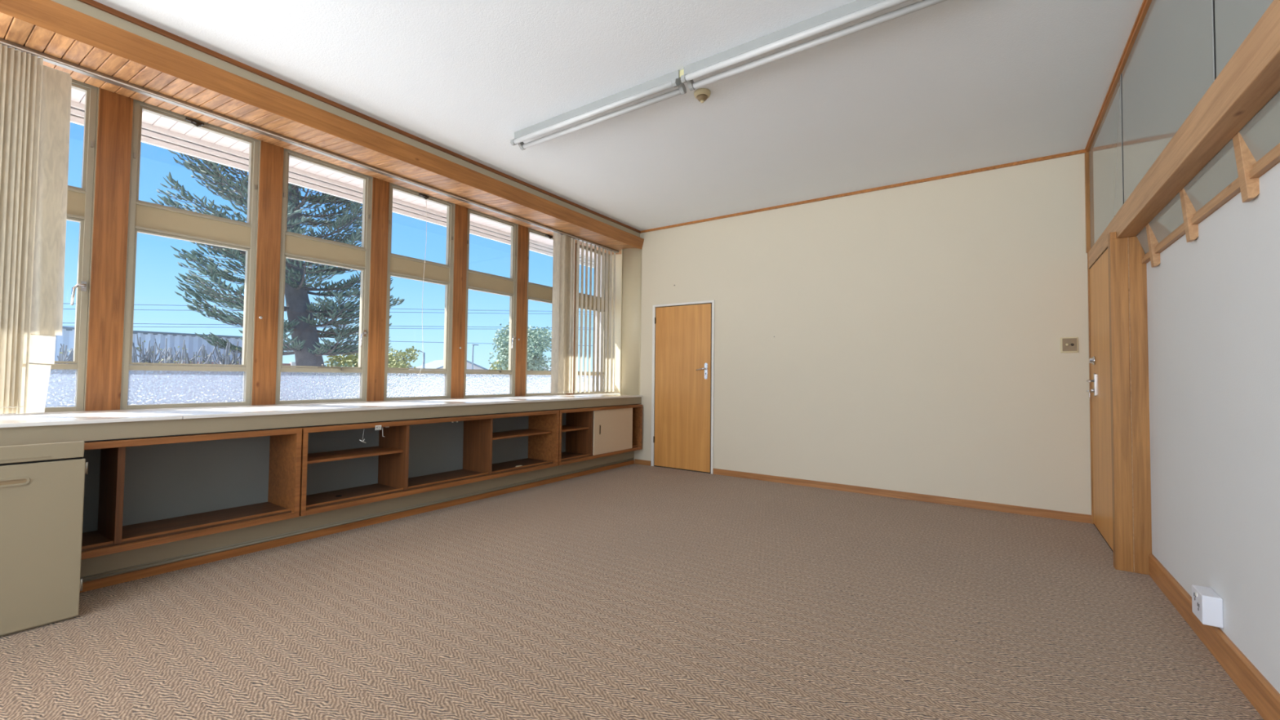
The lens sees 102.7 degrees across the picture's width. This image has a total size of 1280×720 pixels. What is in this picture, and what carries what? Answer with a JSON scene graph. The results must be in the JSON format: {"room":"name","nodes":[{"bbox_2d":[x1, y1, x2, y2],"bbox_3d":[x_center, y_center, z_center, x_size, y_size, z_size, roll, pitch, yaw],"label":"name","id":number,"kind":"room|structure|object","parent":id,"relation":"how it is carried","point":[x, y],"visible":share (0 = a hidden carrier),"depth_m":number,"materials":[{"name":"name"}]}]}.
{"room":"classroom","nodes":[
{"label":"classroom","id":0,"kind":"room"},
{"bbox_2d":[0,396,641,446],"bbox_3d":[-2.410,0.389,3.183,0.020,0.088,8.519,-1,-2,35],"label":"countertop edge","id":1,"kind":"structure","parent":0,"point":[15,436],"depth_m":3.16,"materials":[{"name":"paint"}]},
{"bbox_2d":[84,403,641,442],"bbox_3d":[-2.443,0.436,3.204,0.100,0.005,8.519,-1,-2,35],"label":"gap","id":2,"kind":"structure","parent":1,"relation":"attached to","point":[641,403],"depth_m":3.41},
{"bbox_2d":[51,0,639,237],"bbox_3d":[-2.480,-1.762,3.315,0.150,0.149,8.519,-1,-2,35],"label":"wall","id":3,"kind":"structure","parent":0,"point":[84,8],"depth_m":3.40,"materials":[{"name":"paint"}]},
{"bbox_2d":[0,0,644,248],"bbox_3d":[-2.393,-1.660,3.250,0.065,0.133,8.519,-1,-2,35],"label":"ceiling beam","id":4,"kind":"structure","parent":3,"relation":"attached to","point":[49,15],"depth_m":3.22,"materials":[{"name":"brown wood"}]},
{"bbox_2d":[0,12,636,254],"bbox_3d":[-2.639,-1.647,3.608,0.744,0.102,8.825,-1,-2,35],"label":"wooden soffit","id":5,"kind":"object","parent":4,"relation":"attached to","point":[13,29],"visible":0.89,"depth_m":3.49,"materials":[{"name":"brown wood"}]},
{"bbox_2d":[0,38,618,253],"bbox_3d":[-2.067,-1.593,4.532,0.043,0.030,6.200,-1,-2,35],"label":"track","id":6,"kind":"object","parent":5,"relation":"attached to","point":[47,58],"visible":1,"depth_m":3.56,"materials":[{"name":"metal"}]},
{"bbox_2d":[0,44,71,413],"bbox_3d":[-3.297,-0.681,2.726,0.100,1.930,0.326,-1,-2,35],"label":"vertical blind","id":7,"kind":"object","parent":6,"relation":"hanging from","point":[35,97],"visible":1,"depth_m":2.74,"materials":[{"name":"fabric"}]},
{"bbox_2d":[551,231,615,394],"bbox_3d":[-0.678,-0.540,6.525,0.089,1.919,1.221,-1,-2,35],"label":"vertical blind","id":8,"kind":"object","parent":6,"relation":"hanging from","point":[564,246],"visible":1,"depth_m":6.34,"materials":[{"name":"fabric"}]},
{"bbox_2d":[77,0,640,233],"bbox_3d":[-2.410,-1.824,3.269,0.018,0.026,8.519,-1,-2,35],"label":"trim","id":9,"kind":"structure","parent":3,"relation":"attached to","point":[93,3],"depth_m":3.46,"materials":[{"name":"brown wood"}]},
{"bbox_2d":[80,450,634,582],"bbox_3d":[-2.542,1.121,3.246,0.100,0.200,8.519,-1,-2,35],"label":"wall","id":10,"kind":"structure","parent":0,"point":[108,562],"depth_m":3.49,"materials":[{"name":"paint"}]},
{"bbox_2d":[80,427,302,559],"bbox_3d":[-2.932,0.709,2.709,0.439,0.576,1.867,-1,-2,35],"label":"shelf unit","id":11,"kind":"object","parent":10,"relation":"on","point":[139,493],"visible":0.77,"depth_m":3.13,"materials":[{"name":"brown wood"}]},
{"bbox_2d":[80,460,634,592],"bbox_3d":[-1.561,1.250,4.561,0.015,0.046,5.205,-1,-2,35],"label":"baseboard","id":12,"kind":"structure","parent":10,"relation":"attached to","point":[153,571],"depth_m":3.48,"materials":[{"name":"brown wood"}]},
{"bbox_2d":[80,457,633,581],"bbox_3d":[-1.562,1.209,4.560,0.010,0.021,5.199,-1,-2,35],"label":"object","id":13,"kind":"structure","parent":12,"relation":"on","point":[218,550],"depth_m":3.48,"materials":[{"name":"paint"}]},
{"bbox_2d":[299,409,559,516],"bbox_3d":[-1.711,0.777,4.475,0.439,0.576,2.408,-1,-2,35],"label":"shelf unit","id":14,"kind":"object","parent":10,"relation":"on","point":[412,456],"visible":0.82,"depth_m":4.22,"materials":[{"name":"brown wood"}]},
{"bbox_2d":[375,425,381,430],"bbox_3d":[-1.928,0.499,3.774,0.004,0.034,0.045,-1,-2,35],"label":"paper tag","id":15,"kind":"object","parent":14,"relation":"attached to","point":[377,427],"visible":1,"depth_m":3.77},
{"bbox_2d":[556,404,642,465],"bbox_3d":[-0.585,0.840,6.104,0.439,0.576,1.528,-1,-2,35],"label":"shelf unit","id":16,"kind":"object","parent":10,"relation":"on","point":[587,433],"visible":0.75,"depth_m":6.00,"materials":[{"name":"wood"}]},
{"bbox_2d":[595,254,601,372],"bbox_3d":[-3.072,-0.190,3.913,0.170,3.750,8.930,-1,-2,35],"label":"wall","id":17,"kind":"structure","parent":0,"point":[597,255],"depth_m":7.50,"materials":[{"name":"white paint"}]},
{"bbox_2d":[28,79,97,412],"bbox_3d":[-3.611,-0.736,2.896,0.110,2.075,0.693,-1,-2,35],"label":"window","id":18,"kind":"structure","parent":17,"relation":"in","point":[65,390],"depth_m":3.14,"materials":[{"name":"paint"}]},
{"bbox_2d":[120,99,259,409],"bbox_3d":[-3.126,-0.708,3.603,0.102,2.075,0.693,-1,-2,35],"label":"window","id":19,"kind":"structure","parent":17,"relation":"in","point":[144,385],"depth_m":3.56,"materials":[{"name":"paint"}]},
{"bbox_2d":[0,392,642,427],"bbox_3d":[-2.696,0.344,3.572,0.968,0.020,8.828,-1,-2,35],"label":"window sill","id":20,"kind":"structure","parent":17,"relation":"attached to","point":[57,418],"depth_m":3.36,"materials":[{"name":"paint"}]},
{"bbox_2d":[83,86,133,410],"bbox_3d":[-3.390,-0.722,3.264,0.113,2.075,0.162,-1,-2,35],"label":"window post","id":21,"kind":"object","parent":20,"relation":"on","point":[103,383],"visible":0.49,"depth_m":3.23,"materials":[{"name":"brown wood"}]},
{"bbox_2d":[249,140,284,404],"bbox_3d":[-2.901,-0.694,3.968,0.118,2.075,0.162,-1,-2,35],"label":"window post","id":22,"kind":"object","parent":20,"relation":"on","point":[271,157],"visible":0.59,"depth_m":3.93,"materials":[{"name":"brown wood"}]},
{"bbox_2d":[364,177,389,401],"bbox_3d":[-2.416,-0.667,4.674,0.113,2.075,0.162,-1,-2,35],"label":"window post","id":23,"kind":"object","parent":20,"relation":"on","point":[380,196],"visible":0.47,"depth_m":4.63,"materials":[{"name":"brown wood"}]},
{"bbox_2d":[449,203,467,398],"bbox_3d":[-1.926,-0.640,5.378,0.118,2.075,0.162,-1,-2,35],"label":"window post","id":24,"kind":"object","parent":20,"relation":"on","point":[459,264],"visible":0.65,"depth_m":5.34,"materials":[{"name":"brown wood"}]},
{"bbox_2d":[514,224,528,395],"bbox_3d":[-1.439,-0.612,6.082,0.118,2.075,0.162,-1,-2,35],"label":"window post","id":25,"kind":"object","parent":20,"relation":"on","point":[522,231],"visible":0.63,"depth_m":6.04,"materials":[{"name":"brown wood"}]},
{"bbox_2d":[564,243,576,394],"bbox_3d":[-0.953,-0.585,6.789,0.113,2.075,0.162,-1,-2,35],"label":"window post","id":26,"kind":"object","parent":20,"relation":"on","point":[575,243],"visible":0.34,"depth_m":6.80,"materials":[{"name":"brown wood"}]},
{"bbox_2d":[275,148,371,404],"bbox_3d":[-2.636,-0.681,4.305,0.110,2.075,0.693,-1,-2,35],"label":"window","id":27,"kind":"structure","parent":17,"relation":"in","point":[308,384],"depth_m":4.30,"materials":[{"name":"paint"}]},
{"bbox_2d":[383,182,453,400],"bbox_3d":[-2.152,-0.653,5.013,0.102,2.075,0.693,-1,-2,35],"label":"window","id":28,"kind":"structure","parent":17,"relation":"in","point":[402,384],"depth_m":5.02,"materials":[{"name":"paint"}]},
{"bbox_2d":[463,208,517,397],"bbox_3d":[-1.661,-0.626,5.715,0.110,2.075,0.693,-1,-2,35],"label":"window","id":29,"kind":"structure","parent":17,"relation":"in","point":[477,383],"depth_m":5.76,"materials":[{"name":"paint"}]},
{"bbox_2d":[524,227,564,395],"bbox_3d":[-1.177,-0.599,6.422,0.102,2.075,0.693,-1,-2,35],"label":"window","id":30,"kind":"structure","parent":17,"relation":"in","point":[539,383],"depth_m":6.30,"materials":[{"name":"paint"}]},
{"bbox_2d":[573,243,605,394],"bbox_3d":[-0.700,-0.571,7.137,0.073,2.075,0.697,-1,-2,35],"label":"window","id":31,"kind":"structure","parent":17,"relation":"in","point":[584,247],"depth_m":7.14,"materials":[{"name":"paint"}]},
{"bbox_2d":[605,253,621,393],"bbox_3d":[-0.222,-0.157,7.324,0.980,3.259,0.120,-1,-2,35],"label":"wall","id":32,"kind":"structure","parent":0,"point":[618,257],"depth_m":7.35,"materials":[{"name":"beige paint"}]},
{"bbox_2d":[93,0,1142,231],"bbox_3d":[-0.525,-1.916,1.969,4.900,0.120,8.719,-1,-2,35],"label":"ceiling","id":33,"kind":"structure","parent":0,"point":[948,86],"depth_m":3.31,"materials":[{"name":"paint"}]},
{"bbox_2d":[510,69,686,150],"bbox_3d":[-0.359,-1.746,3.640,1.500,0.113,0.139,-1,-2,35],"label":"lamp","id":34,"kind":"object","parent":33,"relation":"attached to","point":[670,80],"visible":0.96,"depth_m":3.54,"materials":[{"name":"metal"}]},
{"bbox_2d":[693,88,711,102],"bbox_3d":[0.419,-1.766,3.446,0.112,0.068,0.112,-1,-2,35],"label":"smoke detector","id":35,"kind":"object","parent":33,"relation":"attached to","point":[701,95],"visible":1,"depth_m":3.42,"materials":[{"name":"beige plastic"}]},
{"bbox_2d":[679,0,946,90],"bbox_3d":[0.897,-1.759,2.762,1.565,0.113,0.139,-1,-2,35],"label":"lamp","id":36,"kind":"object","parent":33,"relation":"attached to","point":[858,9],"visible":1,"depth_m":2.77,"materials":[{"name":"metal"}]},
{"bbox_2d":[621,248,641,395],"bbox_3d":[-0.129,-0.540,6.790,0.313,2.005,0.055,-1,-2,35],"label":"wall column","id":37,"kind":"structure","parent":0,"point":[632,257],"depth_m":6.75,"materials":[{"name":"beige paint"}]},
{"bbox_2d":[0,463,1263,719],"bbox_3d":[-0.524,1.251,1.845,4.810,0.100,8.719,-1,-2,35],"label":"floor","id":38,"kind":"structure","parent":0,"point":[634,591],"depth_m":2.37,"materials":[{"name":"carpet"}]},
{"bbox_2d":[0,440,88,636],"bbox_3d":[-2.955,0.772,2.055,0.245,0.815,0.969,-1,-2,35],"label":"base cabinet","id":39,"kind":"object","parent":38,"relation":"on","point":[42,486],"visible":1,"depth_m":2.27,"materials":[{"name":"paint"}]},
{"bbox_2d":[1107,231,1133,572],"bbox_3d":[2.968,0.243,3.164,0.081,2.076,0.068,-1,-2,35],"label":"post","id":40,"kind":"object","parent":38,"relation":"on","point":[1117,251],"visible":1,"depth_m":3.14,"materials":[{"name":"brown wood"}]},
{"bbox_2d":[1086,248,1113,552],"bbox_3d":[3.311,0.267,3.660,0.104,2.066,1.199,-1,-2,35],"label":"door","id":41,"kind":"structure","parent":40,"relation":"attached to","point":[1100,360],"depth_m":3.76,"materials":[{"name":"brown wood"}]},
{"bbox_2d":[1128,235,1151,574],"bbox_3d":[3.037,0.263,3.116,0.078,2.035,0.068,-1,-2,35],"label":"post","id":42,"kind":"object","parent":38,"relation":"on","point":[1137,270],"visible":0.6,"depth_m":3.09,"materials":[{"name":"brown wood"}]},
{"bbox_2d":[1127,236,1134,573],"bbox_3d":[3.002,0.264,3.138,0.004,2.034,0.071,-1,-2,35],"label":"fillet","id":43,"kind":"object","parent":42,"relation":"attached to","point":[1127,237],"visible":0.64,"depth_m":3.11,"materials":[{"name":"brown wood"}]},
{"bbox_2d":[634,153,1091,515],"bbox_3d":[1.912,-0.186,5.587,5.033,3.259,0.311,-1,-2,35],"label":"wall","id":44,"kind":"structure","parent":0,"point":[917,329],"depth_m":4.95,"materials":[{"name":"paint"}]},
{"bbox_2d":[619,248,622,394],"bbox_3d":[-0.251,-0.538,6.900,0.012,2.005,0.012,-1,-2,35],"label":"bead","id":45,"kind":"object","parent":44,"relation":"attached to","point":[622,249],"visible":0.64,"depth_m":6.89,"materials":[{"name":"beige paint"}]},
{"bbox_2d":[634,458,650,466],"bbox_3d":[0.036,1.325,6.628,0.252,0.060,0.014,-1,-2,35],"label":"baseboard","id":46,"kind":"structure","parent":44,"relation":"attached to","point":[636,461],"depth_m":6.62,"materials":[{"name":"brown wood"}]},
{"bbox_2d":[650,300,714,474],"bbox_3d":[0.502,0.319,6.311,0.876,2.062,0.069,-1,-2,35],"label":"door","id":47,"kind":"structure","parent":44,"relation":"in","point":[682,384],"depth_m":6.32,"materials":[{"name":"brown wood"}]},
{"bbox_2d":[640,149,1085,233],"bbox_3d":[1.848,-1.707,5.490,4.460,0.026,0.018,-1,-2,35],"label":"trim","id":48,"kind":"structure","parent":44,"relation":"attached to","point":[1082,151],"depth_m":5.06,"materials":[{"name":"brown wood"}]},
{"bbox_2d":[713,468,1091,523],"bbox_3d":[2.257,1.300,5.093,3.376,0.066,0.014,-1,-2,35],"label":"baseboard","id":49,"kind":"structure","parent":44,"relation":"attached to","point":[1068,516],"depth_m":4.82,"materials":[{"name":"brown wood"}]},
{"bbox_2d":[1060,337,1078,352],"bbox_3d":[3.555,-0.125,4.242,0.113,0.128,0.029,-1,-2,35],"label":"light switch","id":50,"kind":"object","parent":44,"relation":"attached to","point":[1068,344],"visible":1,"depth_m":4.24,"materials":[{"name":"beige plastic"}]},
{"bbox_2d":[1084,151,1090,253],"bbox_3d":[3.674,-1.292,4.198,0.032,0.825,0.040,-1,-2,35],"label":"trim","id":51,"kind":"structure","parent":44,"relation":"attached to","point":[1086,153],"depth_m":4.18,"materials":[{"name":"brown wood"}]},
{"bbox_2d":[1087,225,1108,524],"bbox_3d":[3.410,0.204,3.752,0.064,2.200,0.979,-1,-2,35],"label":"door frame","id":52,"kind":"structure","parent":44,"relation":"attached to","point":[1088,269],"depth_m":4.12,"materials":[{"name":"brown wood"}]},
{"bbox_2d":[1088,75,1122,248],"bbox_3d":[3.305,-1.311,3.643,0.008,0.839,1.282,-1,-2,35],"label":"glass panel","id":53,"kind":"object","parent":52,"relation":"on","point":[1105,165],"visible":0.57,"depth_m":3.54,"materials":[{"name":"grey"}]},
{"bbox_2d":[1084,0,1151,151],"bbox_3d":[1.264,-1.857,0.719,0.032,0.034,8.501,-1,-2,35],"label":"trim","id":54,"kind":"structure","parent":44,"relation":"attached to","point":[1144,6],"depth_m":3.07,"materials":[{"name":"brown wood"}]},
{"bbox_2d":[1144,253,1152,554],"bbox_3d":[3.155,0.265,3.077,0.161,2.030,0.138,-1,-2,35],"label":"wall","id":55,"kind":"structure","parent":0,"point":[1144,253],"depth_m":3.06,"materials":[{"name":"white paint"}]},
{"bbox_2d":[1146,162,1279,693],"bbox_3d":[1.047,0.232,0.035,0.150,1.862,7.262,-1,-2,35],"label":"wall","id":56,"kind":"structure","parent":0,"point":[1214,298],"depth_m":2.06,"materials":[{"name":"white paint"}]},
{"bbox_2d":[1191,584,1223,627],"bbox_3d":[2.402,1.041,2.171,0.063,0.120,0.140,-1,-2,35],"label":"power socket","id":57,"kind":"object","parent":56,"relation":"attached to","point":[1206,604],"visible":1,"depth_m":2.12,"materials":[{"name":"white plastic"}]},
{"bbox_2d":[1142,132,1279,267],"bbox_3d":[1.002,-0.752,0.104,0.106,0.241,7.262,-1,-2,35],"label":"coat rack","id":58,"kind":"object","parent":56,"relation":"on","point":[1272,158],"depth_m":1.99,"materials":[{"name":"brown wood"}]},
{"bbox_2d":[1136,226,1149,253],"bbox_3d":[2.957,-0.683,2.978,0.050,0.156,0.288,-1,-2,35],"label":"wall","id":59,"kind":"structure","parent":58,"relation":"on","point":[1142,237],"depth_m":3.04,"materials":[{"name":"grey paint"}]},
{"bbox_2d":[1148,192,1183,243],"bbox_3d":[2.692,-0.698,2.594,0.050,0.155,0.622,-1,-2,35],"label":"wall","id":60,"kind":"structure","parent":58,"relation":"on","point":[1170,218],"depth_m":2.62,"materials":[{"name":"grey paint"}]},
{"bbox_2d":[1183,138,1238,211],"bbox_3d":[2.327,-0.719,2.066,0.050,0.157,0.619,-1,-2,35],"label":"glass","id":61,"kind":"object","parent":58,"relation":"on","point":[1217,173],"depth_m":2.08,"materials":[{"name":"grey"}]},
{"bbox_2d":[1239,90,1279,161],"bbox_3d":[2.050,-0.735,1.665,0.050,0.157,0.308,-1,-2,35],"label":"glass","id":62,"kind":"object","parent":58,"relation":"on","point":[1261,134],"depth_m":1.69,"materials":[{"name":"grey"}]},
{"bbox_2d":[1148,554,1279,719],"bbox_3d":[0.968,1.099,0.053,0.016,0.128,7.258,-1,-2,35],"label":"baseboard","id":63,"kind":"structure","parent":56,"relation":"attached to","point":[1264,698],"depth_m":2.04,"materials":[{"name":"brown wood"}]},
{"bbox_2d":[1173,115,1254,197],"bbox_3d":[1.522,-0.348,0.493,0.100,3.059,8.519,-1,-2,35],"label":"wall","id":64,"kind":"structure","parent":0,"point":[1254,116],"depth_m":2.32,"materials":[{"name":"paint"}]},
{"bbox_3d":[-3.280,-0.462,-1.424,5.900,3.059,0.100,-1,-2,35],"label":"wall","id":65,"kind":"structure","parent":0,"visible":0},
{"bbox_2d":[1108,0,1279,238],"bbox_3d":[1.005,-0.944,0.278,0.088,0.154,7.540,-1,-2,35],"label":"timber beam","id":66,"kind":"structure","parent":65,"relation":"attached to","point":[1251,78],"depth_m":1.82,"materials":[{"name":"brown wood"}]},
{"bbox_2d":[1120,73,1124,204],"bbox_3d":[2.937,-1.329,3.112,0.012,0.835,0.014,-1,-2,35],"label":"strip","id":67,"kind":"object","parent":66,"relation":"on","point":[1121,73],"visible":0.43,"depth_m":3.12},
{"bbox_2d":[1121,0,1213,202],"bbox_3d":[2.493,-1.356,2.468,0.008,0.839,1.553,-1,-2,35],"label":"glass panel","id":68,"kind":"object","parent":66,"relation":"on","point":[1167,70],"visible":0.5,"depth_m":2.39,"materials":[{"name":"grey"}]},
{"bbox_2d":[1211,0,1216,80],"bbox_3d":[2.048,-1.379,1.826,0.012,0.835,0.014,-1,-2,35],"label":"strip","id":69,"kind":"object","parent":66,"relation":"on","point":[1212,1],"visible":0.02,"depth_m":1.82,"materials":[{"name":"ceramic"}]},
{"bbox_2d":[1214,0,1273,77],"bbox_3d":[1.559,-1.409,1.117,0.008,0.839,1.708,-1,-2,35],"label":"glass panel","id":70,"kind":"object","parent":66,"relation":"on","point":[1234,20],"visible":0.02,"depth_m":1.69,"materials":[{"name":"grey"}]},
{"bbox_3d":[0.300,-2.231,4.451,6.860,0.760,15.519,-1,-2,35],"label":"roof","id":71,"kind":"structure","parent":0,"visible":0},
{"bbox_2d":[70,88,594,268],"bbox_3d":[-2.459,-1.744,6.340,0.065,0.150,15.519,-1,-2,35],"label":"roof eave","id":72,"kind":"object","parent":71,"relation":"attached to","point":[152,135],"visible":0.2,"depth_m":5.04,"materials":[{"name":"paint"}]},
{"label":"outside","id":73,"kind":"structure","parent":0,"visible":0},
{"bbox_2d":[63,302,593,312],"bbox_3d":[-18.939,-3.409,33.697,63.534,3.642,0.040,2,-2,-29],"label":"power line","id":74,"kind":"object","parent":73,"point":[64,303],"visible":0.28,"depth_m":35.04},
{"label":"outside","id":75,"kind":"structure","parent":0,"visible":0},
{"bbox_2d":[62,308,589,314],"bbox_3d":[-18.941,-3.170,33.690,63.534,3.882,0.040,2,-2,-29],"label":"power line","id":76,"kind":"object","parent":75,"point":[63,308],"visible":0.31,"depth_m":35.06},
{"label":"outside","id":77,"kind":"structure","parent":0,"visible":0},
{"bbox_2d":[62,322,584,328],"bbox_3d":[-18.952,-2.250,33.661,63.534,3.042,0.040,2,-2,-29],"label":"power line","id":78,"kind":"object","parent":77,"point":[63,322],"visible":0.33,"depth_m":30.36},
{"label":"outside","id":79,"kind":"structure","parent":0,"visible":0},
{"bbox_2d":[62,325,592,329],"bbox_3d":[-18.953,-2.095,33.657,63.534,3.132,0.040,2,-2,-29],"label":"power line","id":80,"kind":"object","parent":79,"point":[62,326],"visible":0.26,"depth_m":30.20,"materials":[{"name":"grey metal"}]},
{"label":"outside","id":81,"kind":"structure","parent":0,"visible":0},
{"bbox_2d":[289,338,592,346],"bbox_3d":[-18.963,-1.281,33.631,63.533,1.242,0.040,2,-2,-29],"label":"power line","id":82,"kind":"object","parent":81,"point":[290,339],"visible":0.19,"depth_m":36.02,"materials":[{"name":"grey metal"}]},
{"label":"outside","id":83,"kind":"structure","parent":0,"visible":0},
{"bbox_3d":[-35.871,3.128,61.172,119.050,0.100,180.000,-1,-2,35],"label":"ground","id":84,"kind":"structure","parent":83,"visible":0},
{"bbox_2d":[57,344,73,364],"bbox_3d":[-11.715,0.694,10.039,1.135,2.185,1.147,1,-2,-7],"label":"bare shrub","id":85,"kind":"object","parent":84,"relation":"on","point":[60,353],"visible":0.05,"depth_m":10.07,"materials":[{"name":"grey plant"}]},
{"bbox_2d":[60,343,73,364],"bbox_3d":[-11.168,0.705,10.694,1.091,2.217,1.331,-1,-2,35],"label":"bare shrub","id":86,"kind":"object","parent":84,"relation":"on","point":[72,358],"visible":0.02,"depth_m":10.37,"materials":[{"name":"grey plant"}]},
{"bbox_2d":[54,326,242,364],"bbox_3d":[-18.156,0.435,14.689,3.620,2.820,11.509,-1,-2,42],"label":"shed","id":87,"kind":"object","parent":84,"relation":"on","point":[193,343],"visible":0.19,"depth_m":15.99,"materials":[{"name":"grey metal"}]},
{"bbox_2d":[131,333,191,365],"bbox_3d":[-10.814,0.635,11.361,1.198,2.401,1.005,2,-2,-30],"label":"bare shrub","id":88,"kind":"object","parent":84,"relation":"on","point":[167,358],"visible":0.29,"depth_m":11.40,"materials":[{"name":"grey plant"}]},
{"bbox_2d":[173,340,242,366],"bbox_3d":[-10.123,0.698,12.059,1.253,2.336,1.054,0,-2,10],"label":"bare shrub","id":89,"kind":"object","parent":84,"relation":"on","point":[220,358],"visible":0.34,"depth_m":11.99,"materials":[{"name":"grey plant"}]},
{"bbox_2d":[158,360,296,368],"bbox_3d":[-12.319,0.993,16.014,0.178,1.920,4.060,-1,-2,43],"label":"fence","id":90,"kind":"object","parent":84,"relation":"on","point":[212,362],"visible":0.1,"depth_m":16.72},
{"bbox_2d":[226,347,242,364],"bbox_3d":[-9.659,0.788,12.632,0.956,2.205,1.090,2,-2,-30],"label":"bare shrub","id":91,"kind":"object","parent":84,"relation":"on","point":[240,361],"visible":0.06,"depth_m":12.29,"materials":[{"name":"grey plant"}]},
{"bbox_2d":[150,149,404,368],"bbox_3d":[-8.982,-3.512,13.338,5.009,10.873,5.676,-1,-2,35],"label":"pine","id":92,"kind":"object","parent":84,"relation":"on","point":[306,347],"visible":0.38,"depth_m":12.64,"materials":[{"name":"green plant"}]},
{"bbox_2d":[324,360,358,368],"bbox_3d":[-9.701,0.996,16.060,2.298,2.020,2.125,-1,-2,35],"label":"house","id":93,"kind":"structure","parent":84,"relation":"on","point":[335,362],"depth_m":16.45,"materials":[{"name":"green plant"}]},
{"bbox_2d":[324,351,416,369],"bbox_3d":[-9.948,0.720,19.090,2.705,2.739,2.861,-1,-2,35],"label":"round bush","id":94,"kind":"object","parent":84,"relation":"on","point":[351,359],"visible":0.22,"depth_m":18.46,"materials":[{"name":"green plant"}]},
{"bbox_2d":[388,346,420,369],"bbox_3d":[-12.870,0.761,26.315,2.491,3.026,1.934,0,-2,24],"label":"leafy tree","id":95,"kind":"object","parent":84,"relation":"on","point":[399,361],"visible":0.21,"depth_m":26.09,"materials":[{"name":"green plant"}]},
{"bbox_2d":[416,350,425,368],"bbox_3d":[-19.759,0.977,45.975,0.815,3.630,0.214,2,-2,-40],"label":"street lamp","id":96,"kind":"object","parent":84,"relation":"on","point":[424,355],"visible":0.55,"depth_m":46.13,"materials":[{"name":"grey metal"}]},
{"bbox_2d":[416,360,488,371],"bbox_3d":[-20.664,1.504,55.100,6.600,3.120,9.600,2,-2,-37],"label":"house","id":97,"kind":"structure","parent":84,"relation":"on","point":[437,364],"depth_m":52.59,"materials":[{"name":"grey tile"}]},
{"bbox_2d":[471,344,478,368],"bbox_3d":[-15.387,0.718,47.620,0.200,4.350,0.650,-1,-2,35],"label":"street lamp","id":98,"kind":"object","parent":84,"relation":"on","point":[471,344],"visible":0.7,"depth_m":47.41,"materials":[{"name":"grey metal"}]},
{"bbox_2d":[487,359,508,371],"bbox_3d":[-6.942,1.131,26.466,1.739,2.441,2.762,2,-2,-28],"label":"round bush","id":99,"kind":"object","parent":84,"relation":"on","point":[498,362],"visible":0.06,"depth_m":26.13,"materials":[{"name":"green plant"}]},
{"bbox_2d":[489,322,547,368],"bbox_3d":[-6.956,0.164,29.293,3.676,4.534,3.655,-1,-2,35],"label":"leafy tree","id":100,"kind":"object","parent":84,"relation":"on","point":[508,325],"visible":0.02,"depth_m":28.89,"materials":[{"name":"green plant"}]},
{"bbox_2d":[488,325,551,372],"bbox_3d":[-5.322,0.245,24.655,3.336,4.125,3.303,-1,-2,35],"label":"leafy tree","id":101,"kind":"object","parent":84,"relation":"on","point":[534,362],"visible":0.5,"depth_m":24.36,"materials":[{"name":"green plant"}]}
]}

